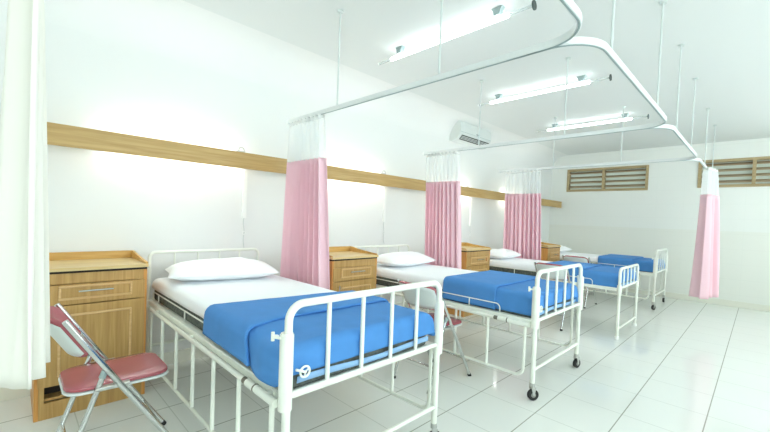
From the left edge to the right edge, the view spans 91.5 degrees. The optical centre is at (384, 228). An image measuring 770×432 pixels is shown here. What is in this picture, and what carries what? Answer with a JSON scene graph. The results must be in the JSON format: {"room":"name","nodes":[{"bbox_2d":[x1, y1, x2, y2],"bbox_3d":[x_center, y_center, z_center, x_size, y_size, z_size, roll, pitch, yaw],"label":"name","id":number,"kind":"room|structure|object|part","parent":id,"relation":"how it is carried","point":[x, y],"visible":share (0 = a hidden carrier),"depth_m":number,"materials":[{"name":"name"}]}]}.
{"room":"hospital room","nodes":[
{"label":"hospital room","id":0,"kind":"room"},
{"bbox_2d":[0,8,551,353],"bbox_3d":[-0.221,-0.265,4.541,11.100,2.756,0.100,1,2,-45],"label":"wall","id":1,"kind":"structure","parent":0,"point":[98,200],"depth_m":3.14,"materials":[{"name":"white paint"}]},
{"bbox_2d":[0,304,419,401],"bbox_3d":[-0.233,1.064,4.539,10.900,0.100,0.012,1,2,-45],"label":"baseboard","id":2,"kind":"structure","parent":1,"relation":"attached to","point":[6,394],"depth_m":3.02,"materials":[{"name":"white tile"}]},
{"bbox_2d":[242,172,246,245],"bbox_3d":[-1.276,-0.168,3.402,0.038,0.686,0.032,1,2,-45],"label":"duct","id":3,"kind":"object","parent":1,"relation":"attached to","point":[244,186],"visible":1,"depth_m":3.39,"materials":[{"name":"white plastic"}]},
{"bbox_2d":[0,0,565,170],"bbox_3d":[-0.026,-1.472,4.359,10.900,0.320,0.320,1,2,-45],"label":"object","id":4,"kind":"structure","parent":1,"relation":"attached to","point":[180,30],"depth_m":3.31,"materials":[{"name":"white paint"}]},
{"bbox_2d":[47,122,561,207],"bbox_3d":[-0.089,-0.565,4.412,10.896,0.135,0.238,1,2,-45],"label":"wall rail","id":5,"kind":"object","parent":1,"relation":"attached to","point":[63,135],"visible":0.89,"depth_m":2.91,"materials":[{"name":"brown wood"}]},
{"bbox_2d":[382,188,386,241],"bbox_3d":[-0.009,-0.155,4.666,0.038,0.686,0.032,1,2,-45],"label":"duct","id":6,"kind":"object","parent":1,"relation":"attached to","point":[384,189],"visible":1,"depth_m":4.66,"materials":[{"name":"white plastic"}]},
{"bbox_2d":[449,121,490,149],"bbox_3d":[1.333,-1.437,5.800,0.860,0.285,0.202,1,2,-45],"label":"air conditioner","id":7,"kind":"object","parent":1,"relation":"attached to","point":[463,133],"visible":0.78,"depth_m":5.62,"materials":[{"name":"white plastic"}]},
{"bbox_2d":[460,135,488,144],"bbox_3d":[1.376,-1.339,5.755,0.760,0.060,0.053,1,2,-45],"label":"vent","id":8,"kind":"object","parent":7,"relation":"attached to","point":[469,139],"depth_m":5.71,"materials":[{"name":"grey plastic"}]},
{"bbox_2d":[469,199,472,242],"bbox_3d":[1.384,-0.125,6.059,0.038,0.716,0.032,1,2,-45],"label":"duct","id":9,"kind":"object","parent":1,"relation":"attached to","point":[470,217],"visible":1,"depth_m":6.05,"materials":[{"name":"white plastic"}]},
{"bbox_2d":[0,285,769,431],"bbox_3d":[1.593,1.285,2.707,11.100,0.100,5.400,1,2,-45],"label":"floor","id":10,"kind":"structure","parent":0,"point":[685,365],"depth_m":2.84,"materials":[{"name":"tile"}]},
{"bbox_2d":[30,250,148,422],"bbox_3d":[-1.939,0.638,2.466,0.562,0.935,0.476,1,2,-45],"label":"base cabinet","id":11,"kind":"object","parent":10,"relation":"on","point":[104,292],"visible":0.71,"depth_m":2.35,"materials":[{"name":"orange wood"}]},
{"bbox_3d":[-2.141,0.679,2.293,0.020,0.848,0.429,1,2,-45],"label":"panel","id":12,"kind":"part","parent":11,"relation":"part of","materials":[{"name":"orange wood"}]},
{"bbox_3d":[-1.805,0.692,2.331,0.522,0.466,0.021,1,2,-45],"label":"door","id":13,"kind":"part","parent":11,"relation":"part of","materials":[{"name":"brown wood"}]},
{"bbox_3d":[-1.789,0.693,2.326,0.365,0.365,0.010,1,2,-45],"label":"moulding","id":14,"kind":"part","parent":11,"relation":"part of","materials":[{"name":"brown wood"}]},
{"bbox_3d":[-1.778,0.383,2.318,0.365,0.085,0.010,1,2,-45],"label":"moulding","id":15,"kind":"part","parent":11,"relation":"part of","materials":[{"name":"brown wood"}]},
{"bbox_3d":[-1.773,0.374,2.303,0.170,0.011,0.036,1,2,-45],"label":"handle","id":16,"kind":"part","parent":11,"relation":"part of","materials":[{"name":"silver metal"}]},
{"bbox_3d":[-1.793,0.393,2.323,0.522,0.120,0.021,1,2,-45],"label":"drawer","id":17,"kind":"part","parent":11,"relation":"part of","materials":[{"name":"brown wood"}]},
{"bbox_3d":[-1.766,0.683,2.668,0.020,0.848,0.429,1,2,-45],"label":"panel","id":18,"kind":"part","parent":11,"relation":"part of","materials":[{"name":"orange wood"}]},
{"bbox_2d":[50,303,168,431],"bbox_3d":[-1.335,0.760,1.844,0.580,0.789,0.412,1,2,-45],"label":"folding chair","id":19,"kind":"object","parent":10,"relation":"on","point":[104,373],"visible":0.89,"depth_m":1.76,"materials":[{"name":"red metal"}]},
{"bbox_3d":[-1.473,0.469,1.686,0.157,0.174,0.346,1,2,-45],"label":"plate","id":20,"kind":"part","parent":19,"relation":"part of","materials":[{"name":"white paint"}]},
{"bbox_3d":[-1.464,0.463,1.695,0.177,0.197,0.360,1,2,-45],"label":"backrest","id":21,"kind":"part","parent":19,"relation":"part of","materials":[{"name":"pink leather"}]},
{"bbox_3d":[-1.565,0.872,1.867,0.192,0.507,0.023,1,2,-45],"label":"leg","id":22,"kind":"part","parent":19,"relation":"part of","materials":[{"name":"silver metal"}]},
{"bbox_3d":[-1.320,0.888,1.621,0.192,0.507,0.023,1,2,-45],"label":"leg","id":23,"kind":"part","parent":19,"relation":"part of","materials":[{"name":"silver metal"}]},
{"bbox_3d":[-1.328,0.697,1.847,0.405,0.023,0.332,1,2,-45],"label":"seat","id":24,"kind":"part","parent":19,"relation":"part of","materials":[{"name":"pink leather"}]},
{"bbox_2d":[145,248,443,431],"bbox_3d":[-0.749,0.684,2.448,1.034,0.934,2.089,1,2,-45],"label":"hospital bed","id":25,"kind":"object","parent":10,"relation":"on","point":[281,396],"visible":0.59,"depth_m":1.84,"materials":[{"name":"white metal"}]},
{"bbox_3d":[-1.790,0.769,2.832,0.033,0.435,0.032,1,2,-45],"label":"leg","id":26,"kind":"part","parent":25,"relation":"part of","materials":[{"name":"white metal"}]},
{"bbox_3d":[-1.470,0.365,3.125,0.884,0.390,0.023,1,2,-45],"label":"headboard","id":27,"kind":"part","parent":25,"relation":"part of","materials":[{"name":"white metal"}]},
{"bbox_3d":[-0.379,0.862,1.418,0.033,0.435,0.032,1,2,-45],"label":"leg","id":28,"kind":"part","parent":25,"relation":"part of","materials":[{"name":"white metal"}]},
{"bbox_2d":[152,274,425,387],"bbox_3d":[-0.758,0.504,2.448,0.878,0.173,1.966,1,2,-45],"label":"mattress","id":29,"kind":"object","parent":25,"relation":"on","point":[194,297],"visible":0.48,"depth_m":2.46,"materials":[{"name":"white fabric"}]},
{"bbox_2d":[165,257,279,280],"bbox_3d":[-1.252,0.306,2.900,0.760,0.160,0.430,1,2,-33],"label":"pillow","id":30,"kind":"object","parent":29,"relation":"on","point":[232,268],"visible":1,"depth_m":2.75,"materials":[{"name":"white fabric"}]},
{"bbox_2d":[203,290,434,386],"bbox_3d":[-0.342,0.505,1.999,0.955,0.182,0.802,1,2,-45],"label":"blanket","id":31,"kind":"object","parent":29,"relation":"on","point":[244,329],"visible":0.78,"depth_m":1.74,"materials":[{"name":"blue fabric"}]},
{"bbox_3d":[-0.747,0.604,2.448,0.942,0.036,1.960,1,2,-45],"label":"frame","id":32,"kind":"part","parent":25,"relation":"part of","materials":[{"name":"white metal"}]},
{"bbox_3d":[-0.035,0.464,1.735,0.961,0.380,0.030,1,2,-45],"label":"footboard","id":33,"kind":"part","parent":25,"relation":"part of","materials":[{"name":"white metal"}]},
{"bbox_3d":[-0.041,0.634,1.740,0.910,0.025,0.025,1,2,-45],"label":"rail","id":34,"kind":"part","parent":25,"relation":"part of","materials":[{"name":"white metal"}]},
{"bbox_3d":[0.279,0.869,2.075,0.033,0.435,0.032,1,2,-45],"label":"leg","id":35,"kind":"part","parent":25,"relation":"part of","materials":[{"name":"white metal"}]},
{"bbox_2d":[329,246,377,295],"bbox_3d":[-0.425,0.663,3.667,0.562,0.935,0.476,1,2,-45],"label":"base cabinet","id":36,"kind":"object","parent":10,"relation":"on","point":[350,267],"visible":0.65,"depth_m":3.53,"materials":[{"name":"orange wood"}]},
{"bbox_3d":[-0.627,0.703,3.494,0.020,0.848,0.429,1,2,-45],"label":"panel","id":37,"kind":"part","parent":36,"relation":"part of","materials":[{"name":"orange wood"}]},
{"bbox_3d":[-0.280,0.418,3.524,0.522,0.120,0.021,1,2,-45],"label":"drawer","id":38,"kind":"part","parent":36,"relation":"part of","materials":[{"name":"brown wood"}]},
{"bbox_3d":[-0.291,0.716,3.532,0.522,0.466,0.021,1,2,-45],"label":"door","id":39,"kind":"part","parent":36,"relation":"part of","materials":[{"name":"brown wood"}]},
{"bbox_3d":[-0.264,0.408,3.519,0.365,0.085,0.010,1,2,-45],"label":"moulding","id":40,"kind":"part","parent":36,"relation":"part of","materials":[{"name":"brown wood"}]},
{"bbox_3d":[-0.275,0.718,3.527,0.365,0.365,0.010,1,2,-45],"label":"moulding","id":41,"kind":"part","parent":36,"relation":"part of","materials":[{"name":"brown wood"}]},
{"bbox_2d":[394,279,471,390],"bbox_3d":[0.371,0.795,2.968,0.580,0.789,0.412,1,2,-45],"label":"folding chair","id":42,"kind":"object","parent":10,"relation":"on","point":[427,295],"visible":0.52,"depth_m":2.81,"materials":[{"name":"silver metal"}]},
{"bbox_3d":[0.141,0.906,2.992,0.192,0.507,0.023,1,2,-45],"label":"leg","id":43,"kind":"part","parent":42,"relation":"part of","materials":[{"name":"silver metal"}]},
{"bbox_3d":[0.242,0.497,2.820,0.177,0.197,0.360,1,2,-45],"label":"backrest","id":44,"kind":"part","parent":42,"relation":"part of","materials":[{"name":"red plastic"}]},
{"bbox_3d":[0.233,0.503,2.811,0.157,0.174,0.346,1,2,-45],"label":"plate","id":45,"kind":"part","parent":42,"relation":"part of","materials":[{"name":"white paint"}]},
{"bbox_3d":[0.386,0.922,2.746,0.192,0.507,0.023,1,2,-45],"label":"leg","id":46,"kind":"part","parent":42,"relation":"part of","materials":[{"name":"silver metal"}]},
{"bbox_3d":[0.378,0.731,2.971,0.405,0.023,0.332,1,2,-45],"label":"seat","id":47,"kind":"part","parent":42,"relation":"part of","materials":[{"name":"pink leather"}]},
{"bbox_2d":[444,242,490,316],"bbox_3d":[1.114,0.679,5.218,0.622,0.935,0.476,1,2,-45],"label":"base cabinet","id":48,"kind":"object","parent":10,"relation":"on","point":[474,257],"visible":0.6,"depth_m":5.03,"materials":[{"name":"orange wood"}]},
{"bbox_3d":[0.891,0.719,5.024,0.020,0.848,0.429,1,2,-45],"label":"panel","id":49,"kind":"part","parent":48,"relation":"part of","materials":[{"name":"orange wood"}]},
{"bbox_3d":[1.260,0.434,5.075,0.582,0.120,0.021,1,2,-45],"label":"drawer","id":50,"kind":"part","parent":48,"relation":"part of","materials":[{"name":"brown wood"}]},
{"bbox_3d":[1.248,0.732,5.083,0.582,0.466,0.021,1,2,-45],"label":"door","id":51,"kind":"part","parent":48,"relation":"part of","materials":[{"name":"brown wood"}]},
{"bbox_3d":[1.276,0.424,5.069,0.425,0.085,0.010,1,2,-45],"label":"moulding","id":52,"kind":"part","parent":48,"relation":"part of","materials":[{"name":"brown wood"}]},
{"bbox_2d":[355,244,583,400],"bbox_3d":[0.666,0.704,3.671,1.004,0.934,2.079,1,2,-45],"label":"hospital bed","id":53,"kind":"object","parent":10,"relation":"on","point":[534,321],"visible":0.62,"depth_m":2.92,"materials":[{"name":"white metal"}]},
{"bbox_3d":[-0.027,0.386,4.368,0.924,0.390,0.023,1,2,-45],"label":"headboard","id":54,"kind":"part","parent":53,"relation":"part of","materials":[{"name":"white metal"}]},
{"bbox_2d":[376,264,570,317],"bbox_3d":[0.667,0.524,3.673,0.826,0.173,1.965,1,2,-45],"label":"mattress","id":55,"kind":"object","parent":53,"relation":"on","point":[421,272],"visible":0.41,"depth_m":3.71,"materials":[{"name":"white fabric"}]},
{"bbox_2d":[377,251,434,266],"bbox_3d":[0.202,0.331,4.154,0.400,0.152,0.700,4,2,43],"label":"pillow","id":56,"kind":"object","parent":55,"relation":"on","point":[410,258],"visible":0.97,"depth_m":3.97,"materials":[{"name":"white fabric"}]},
{"bbox_2d":[442,270,577,315],"bbox_3d":[1.093,0.530,3.246,0.865,0.190,0.821,1,2,-45],"label":"blanket","id":57,"kind":"object","parent":55,"relation":"on","point":[510,291],"visible":0.84,"depth_m":3.02,"materials":[{"name":"blue fabric"}]},
{"bbox_3d":[0.671,0.624,3.666,0.912,0.036,1.960,1,2,-45],"label":"frame","id":58,"kind":"part","parent":53,"relation":"part of","materials":[{"name":"white metal"}]},
{"bbox_3d":[1.050,0.883,2.647,0.033,0.435,0.032,1,2,-45],"label":"leg","id":59,"kind":"part","parent":53,"relation":"part of","materials":[{"name":"white metal"}]},
{"bbox_3d":[1.384,0.484,2.954,0.931,0.380,0.030,1,2,-45],"label":"footboard","id":60,"kind":"part","parent":53,"relation":"part of","materials":[{"name":"white metal"}]},
{"bbox_3d":[1.377,0.654,2.959,0.880,0.025,0.025,1,2,-45],"label":"rail","id":61,"kind":"part","parent":53,"relation":"part of","materials":[{"name":"white metal"}]},
{"bbox_3d":[1.687,0.890,3.283,0.033,0.435,0.032,1,2,-45],"label":"leg","id":62,"kind":"part","parent":53,"relation":"part of","materials":[{"name":"white metal"}]},
{"bbox_2d":[541,242,560,261],"bbox_3d":[2.741,0.704,6.567,0.562,0.935,0.476,1,2,-45],"label":"base cabinet","id":63,"kind":"object","parent":10,"relation":"on","point":[549,252],"visible":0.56,"depth_m":6.35,"materials":[{"name":"orange wood"}]},
{"bbox_3d":[2.539,0.744,6.394,0.020,0.848,0.429,1,2,-45],"label":"panel","id":64,"kind":"part","parent":63,"relation":"part of","materials":[{"name":"orange wood"}]},
{"bbox_3d":[2.887,0.459,6.424,0.522,0.120,0.021,1,2,-45],"label":"drawer","id":65,"kind":"part","parent":63,"relation":"part of","materials":[{"name":"brown wood"}]},
{"bbox_2d":[534,262,576,330],"bbox_3d":[2.133,0.814,4.699,0.580,0.789,0.412,1,2,-45],"label":"folding chair","id":66,"kind":"object","parent":10,"relation":"on","point":[538,266],"visible":0.36,"depth_m":4.50,"materials":[{"name":"silver metal"}]},
{"bbox_3d":[1.995,0.523,4.542,0.157,0.174,0.346,1,2,-45],"label":"plate","id":67,"kind":"part","parent":66,"relation":"part of","materials":[{"name":"white paint"}]},
{"bbox_3d":[2.004,0.517,4.551,0.177,0.197,0.360,1,2,-45],"label":"backrest","id":68,"kind":"part","parent":66,"relation":"part of","materials":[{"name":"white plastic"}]},
{"bbox_3d":[2.148,0.942,4.477,0.192,0.507,0.023,1,2,-45],"label":"leg","id":69,"kind":"part","parent":66,"relation":"part of","materials":[{"name":"silver metal"}]},
{"bbox_2d":[490,249,638,339],"bbox_3d":[2.194,0.784,5.182,0.888,0.810,2.047,1,2,-45],"label":"hospital bed","id":70,"kind":"object","parent":10,"relation":"on","point":[619,288],"visible":0.34,"depth_m":4.39,"materials":[{"name":"white metal"}]},
{"bbox_2d":[489,258,632,283],"bbox_3d":[2.196,0.551,5.186,0.769,0.153,1.967,1,2,-45],"label":"mattress","id":71,"kind":"object","parent":70,"relation":"on","point":[516,263],"visible":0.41,"depth_m":5.18,"materials":[{"name":"white fabric"}]},
{"bbox_2d":[490,248,520,258],"bbox_3d":[1.736,0.373,5.617,0.400,0.143,0.620,4,2,42],"label":"pillow","id":72,"kind":"object","parent":71,"relation":"on","point":[502,253],"visible":0.84,"depth_m":5.42,"materials":[{"name":"white fabric"}]},
{"bbox_2d":[548,260,636,287],"bbox_3d":[2.595,0.565,4.782,0.805,0.189,0.895,1,2,-45],"label":"blanket","id":73,"kind":"object","parent":71,"relation":"on","point":[601,275],"visible":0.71,"depth_m":4.44,"materials":[{"name":"blue fabric"}]},
{"bbox_3d":[2.200,0.641,5.178,0.852,0.036,1.960,1,2,-45],"label":"frame","id":74,"kind":"part","parent":70,"relation":"part of","materials":[{"name":"white metal"}]},
{"bbox_3d":[2.598,0.956,4.182,0.033,0.548,0.032,1,2,-45],"label":"leg","id":75,"kind":"part","parent":70,"relation":"part of","materials":[{"name":"white metal"}]},
{"bbox_3d":[2.910,0.564,4.468,0.871,0.255,0.030,1,2,-45],"label":"footboard","id":76,"kind":"part","parent":70,"relation":"part of","materials":[{"name":"white metal"}]},
{"bbox_3d":[2.906,0.671,4.471,0.820,0.025,0.025,1,2,-45],"label":"rail","id":77,"kind":"part","parent":70,"relation":"part of","materials":[{"name":"white metal"}]},
{"bbox_3d":[3.192,0.963,4.776,0.033,0.548,0.032,1,2,-45],"label":"leg","id":78,"kind":"part","parent":70,"relation":"part of","materials":[{"name":"white metal"}]},
{"bbox_2d":[562,255,596,308],"bbox_3d":[3.071,0.815,5.946,0.580,0.789,0.412,1,2,-45],"label":"folding chair","id":79,"kind":"object","parent":10,"relation":"on","point":[566,257],"visible":0.3,"depth_m":5.72,"materials":[{"name":"silver metal"}]},
{"bbox_3d":[2.942,0.518,5.798,0.177,0.197,0.360,1,2,-45],"label":"backrest","id":80,"kind":"part","parent":79,"relation":"part of","materials":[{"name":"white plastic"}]},
{"bbox_3d":[2.933,0.524,5.789,0.157,0.174,0.346,1,2,-45],"label":"plate","id":81,"kind":"part","parent":79,"relation":"part of","materials":[{"name":"white paint"}]},
{"bbox_3d":[3.086,0.943,5.724,0.192,0.507,0.023,1,2,-45],"label":"leg","id":82,"kind":"part","parent":79,"relation":"part of","materials":[{"name":"silver metal"}]},
{"bbox_2d":[541,240,667,309],"bbox_3d":[3.720,0.736,6.754,0.984,0.934,2.069,1,2,-45],"label":"hospital bed","id":83,"kind":"object","parent":10,"relation":"on","point":[660,260],"visible":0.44,"depth_m":5.97,"materials":[{"name":"white metal"}]},
{"bbox_2d":[560,252,662,272],"bbox_3d":[3.722,0.561,6.752,0.809,0.163,1.967,1,2,-45],"label":"mattress","id":84,"kind":"object","parent":83,"relation":"on","point":[593,257],"visible":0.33,"depth_m":6.69,"materials":[{"name":"white fabric"}]},
{"bbox_2d":[560,245,571,251],"bbox_3d":[3.293,0.383,7.228,0.620,0.134,0.400,1,2,-45],"label":"pillow","id":85,"kind":"object","parent":84,"relation":"on","point":[562,248],"visible":0.28,"depth_m":7.11,"materials":[{"name":"white fabric"}]},
{"bbox_2d":[598,254,664,271],"bbox_3d":[4.155,0.572,6.320,0.844,0.189,0.799,1,2,-45],"label":"blanket","id":86,"kind":"object","parent":84,"relation":"on","point":[645,264],"visible":0.77,"depth_m":6.09,"materials":[{"name":"blue fabric"}]},
{"bbox_3d":[4.114,0.915,5.735,0.033,0.435,0.032,1,2,-45],"label":"leg","id":87,"kind":"part","parent":83,"relation":"part of","materials":[{"name":"white metal"}]},
{"bbox_3d":[4.441,0.516,6.035,0.911,0.380,0.030,1,2,-45],"label":"footboard","id":88,"kind":"part","parent":83,"relation":"part of","materials":[{"name":"white metal"}]},
{"bbox_3d":[4.737,0.921,6.357,0.033,0.435,0.032,1,2,-45],"label":"leg","id":89,"kind":"part","parent":83,"relation":"part of","materials":[{"name":"white metal"}]},
{"bbox_2d":[183,0,769,154],"bbox_3d":[1.703,-1.567,2.628,11.100,0.100,5.400,1,2,-45],"label":"ceiling","id":90,"kind":"structure","parent":0,"point":[727,42],"depth_m":3.35,"materials":[{"name":"white paint"}]},
{"bbox_2d":[378,0,536,65],"bbox_3d":[0.464,-1.522,2.977,0.062,0.106,1.470,1,2,-45],"label":"ceiling lamp","id":91,"kind":"object","parent":90,"relation":"attached to","point":[497,12],"visible":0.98,"depth_m":2.84,"materials":[{"name":"white"}]},
{"bbox_2d":[287,0,716,172],"bbox_3d":[1.515,-1.196,3.872,7.602,0.725,2.434,1,2,-45],"label":"track","id":92,"kind":"object","parent":90,"relation":"hanging from","point":[567,39],"visible":0.98,"depth_m":2.50,"materials":[{"name":"white metal"}]},
{"bbox_2d":[0,0,50,389],"bbox_3d":[-1.252,-0.172,1.293,0.172,1.404,0.241,1,2,-45],"label":"privacy curtain","id":93,"kind":"object","parent":92,"relation":"hanging from","point":[24,213],"visible":1,"depth_m":1.23,"materials":[{"name":"white fabric"}]},
{"bbox_2d":[280,114,329,289],"bbox_3d":[-0.690,-0.093,3.165,0.146,1.624,0.704,1,2,-45],"label":"privacy curtain","id":94,"kind":"object","parent":92,"relation":"hanging from","point":[305,237],"visible":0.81,"depth_m":3.07,"materials":[{"name":"pink fabric"}]},
{"bbox_3d":[-0.340,-1.250,2.760,0.011,0.690,0.011,2,2,-22],"label":"hanger rod","id":95,"kind":"part","parent":92,"relation":"part of","materials":[{"name":"white metal"}]},
{"bbox_3d":[0.316,-1.207,2.102,0.011,0.690,0.011,3,2,23],"label":"hanger rod","id":96,"kind":"part","parent":92,"relation":"part of","materials":[{"name":"white metal"}]},
{"bbox_2d":[425,151,460,268],"bbox_3d":[0.681,-0.075,4.409,0.154,1.624,0.554,1,2,-45],"label":"privacy curtain","id":97,"kind":"object","parent":92,"relation":"hanging from","point":[443,179],"visible":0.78,"depth_m":4.36,"materials":[{"name":"pink fabric"}]},
{"bbox_3d":[1.019,-1.233,4.017,0.011,0.690,0.011,3,2,23],"label":"hanger rod","id":98,"kind":"part","parent":92,"relation":"part of","materials":[{"name":"white metal"}]},
{"bbox_2d":[503,170,540,259],"bbox_3d":[2.110,-0.059,5.811,0.429,1.624,0.671,1,2,-45],"label":"privacy curtain","id":99,"kind":"object","parent":92,"relation":"hanging from","point":[522,210],"visible":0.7,"depth_m":5.75,"materials":[{"name":"pink fabric"}]},
{"bbox_3d":[2.384,-1.216,5.282,0.011,0.690,0.011,2,2,-22],"label":"hanger rod","id":100,"kind":"part","parent":92,"relation":"part of","materials":[{"name":"white metal"}]},
{"bbox_3d":[1.640,-1.192,3.395,0.011,0.690,0.011,2,2,-22],"label":"hanger rod","id":101,"kind":"part","parent":92,"relation":"part of","materials":[{"name":"white metal"}]},
{"bbox_3d":[1.065,-1.168,1.734,0.011,0.690,0.011,2,2,-22],"label":"hanger rod","id":102,"kind":"part","parent":92,"relation":"part of","materials":[{"name":"white metal"}]},
{"bbox_3d":[2.970,-1.177,4.695,0.011,0.690,0.011,3,2,23],"label":"hanger rod","id":103,"kind":"part","parent":92,"relation":"part of","materials":[{"name":"white metal"}]},
{"bbox_3d":[1.836,-1.159,2.504,0.011,0.690,0.011,2,2,-22],"label":"hanger rod","id":104,"kind":"part","parent":92,"relation":"part of","materials":[{"name":"white metal"}]},
{"bbox_3d":[2.409,-1.153,3.077,0.011,0.690,0.011,3,2,23],"label":"hanger rod","id":105,"kind":"part","parent":92,"relation":"part of","materials":[{"name":"white metal"}]},
{"bbox_3d":[3.075,-1.146,3.741,0.011,0.690,0.011,2,2,-22],"label":"hanger rod","id":106,"kind":"part","parent":92,"relation":"part of","materials":[{"name":"white metal"}]},
{"bbox_2d":[689,167,719,298],"bbox_3d":[4.139,0.057,4.804,0.566,1.644,0.228,1,2,-34],"label":"privacy curtain","id":107,"kind":"object","parent":92,"relation":"hanging from","point":[704,284],"visible":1,"depth_m":4.74,"materials":[{"name":"pink fabric"}]},
{"bbox_3d":[3.980,-1.137,4.645,0.011,0.690,0.011,2,2,-22],"label":"hanger rod","id":108,"kind":"part","parent":92,"relation":"part of","materials":[{"name":"white metal"}]},
{"bbox_3d":[4.695,-1.129,5.359,0.011,0.690,0.011,3,2,23],"label":"hanger rod","id":109,"kind":"part","parent":92,"relation":"part of","materials":[{"name":"white metal"}]},
{"bbox_2d":[478,74,611,105],"bbox_3d":[1.663,-1.508,4.111,0.062,0.106,1.440,1,2,-45],"label":"ceiling lamp","id":110,"kind":"object","parent":90,"relation":"attached to","point":[581,79],"visible":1,"depth_m":4.03,"materials":[{"name":"white"}]},
{"bbox_2d":[537,113,648,132],"bbox_3d":[2.873,-1.495,5.319,0.062,0.106,1.440,1,2,-45],"label":"ceiling lamp","id":111,"kind":"object","parent":90,"relation":"attached to","point":[626,114],"visible":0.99,"depth_m":5.25,"materials":[{"name":"white"}]},
{"bbox_2d":[549,138,769,305],"bbox_3d":[5.540,-0.100,6.553,0.100,2.756,5.200,1,2,-45],"label":"wall","id":112,"kind":"structure","parent":0,"point":[664,215],"depth_m":6.81,"materials":[{"name":"paint"}]},
{"bbox_2d":[566,165,648,191],"bbox_3d":[4.478,-0.996,7.612,0.122,0.475,1.460,1,2,-45],"label":"window","id":113,"kind":"structure","parent":112,"relation":"in","point":[623,178],"depth_m":7.57,"materials":[{"name":"brown wood"}]},
{"bbox_3d":[4.250,-1.012,7.905,0.006,0.385,0.632,1,2,-45],"label":"frosted pane","id":114,"kind":"part","parent":113,"relation":"part of","materials":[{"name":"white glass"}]},
{"bbox_3d":[4.749,-0.979,7.404,0.006,0.385,0.692,1,2,-45],"label":"frosted pane","id":115,"kind":"part","parent":113,"relation":"part of","materials":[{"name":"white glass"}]},
{"bbox_2d":[622,287,769,311],"bbox_3d":[5.454,1.227,6.546,0.012,0.100,5.188,1,2,-45],"label":"baseboard","id":116,"kind":"structure","parent":112,"relation":"attached to","point":[738,304],"depth_m":6.40,"materials":[{"name":"white tile"}]},
{"bbox_2d":[697,156,769,187],"bbox_3d":[6.017,-0.913,6.069,0.122,0.475,1.460,1,2,-45],"label":"window","id":117,"kind":"structure","parent":112,"relation":"in","point":[751,171],"depth_m":6.20,"materials":[{"name":"brown wood"}]},
{"bbox_3d":[5.789,-0.930,6.363,0.006,0.385,0.632,1,2,-45],"label":"frosted pane","id":118,"kind":"part","parent":117,"relation":"part of","materials":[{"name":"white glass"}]},
{"bbox_3d":[6.288,-0.897,5.862,0.006,0.385,0.692,1,2,-45],"label":"frosted pane","id":119,"kind":"part","parent":117,"relation":"part of","materials":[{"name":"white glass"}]}
]}

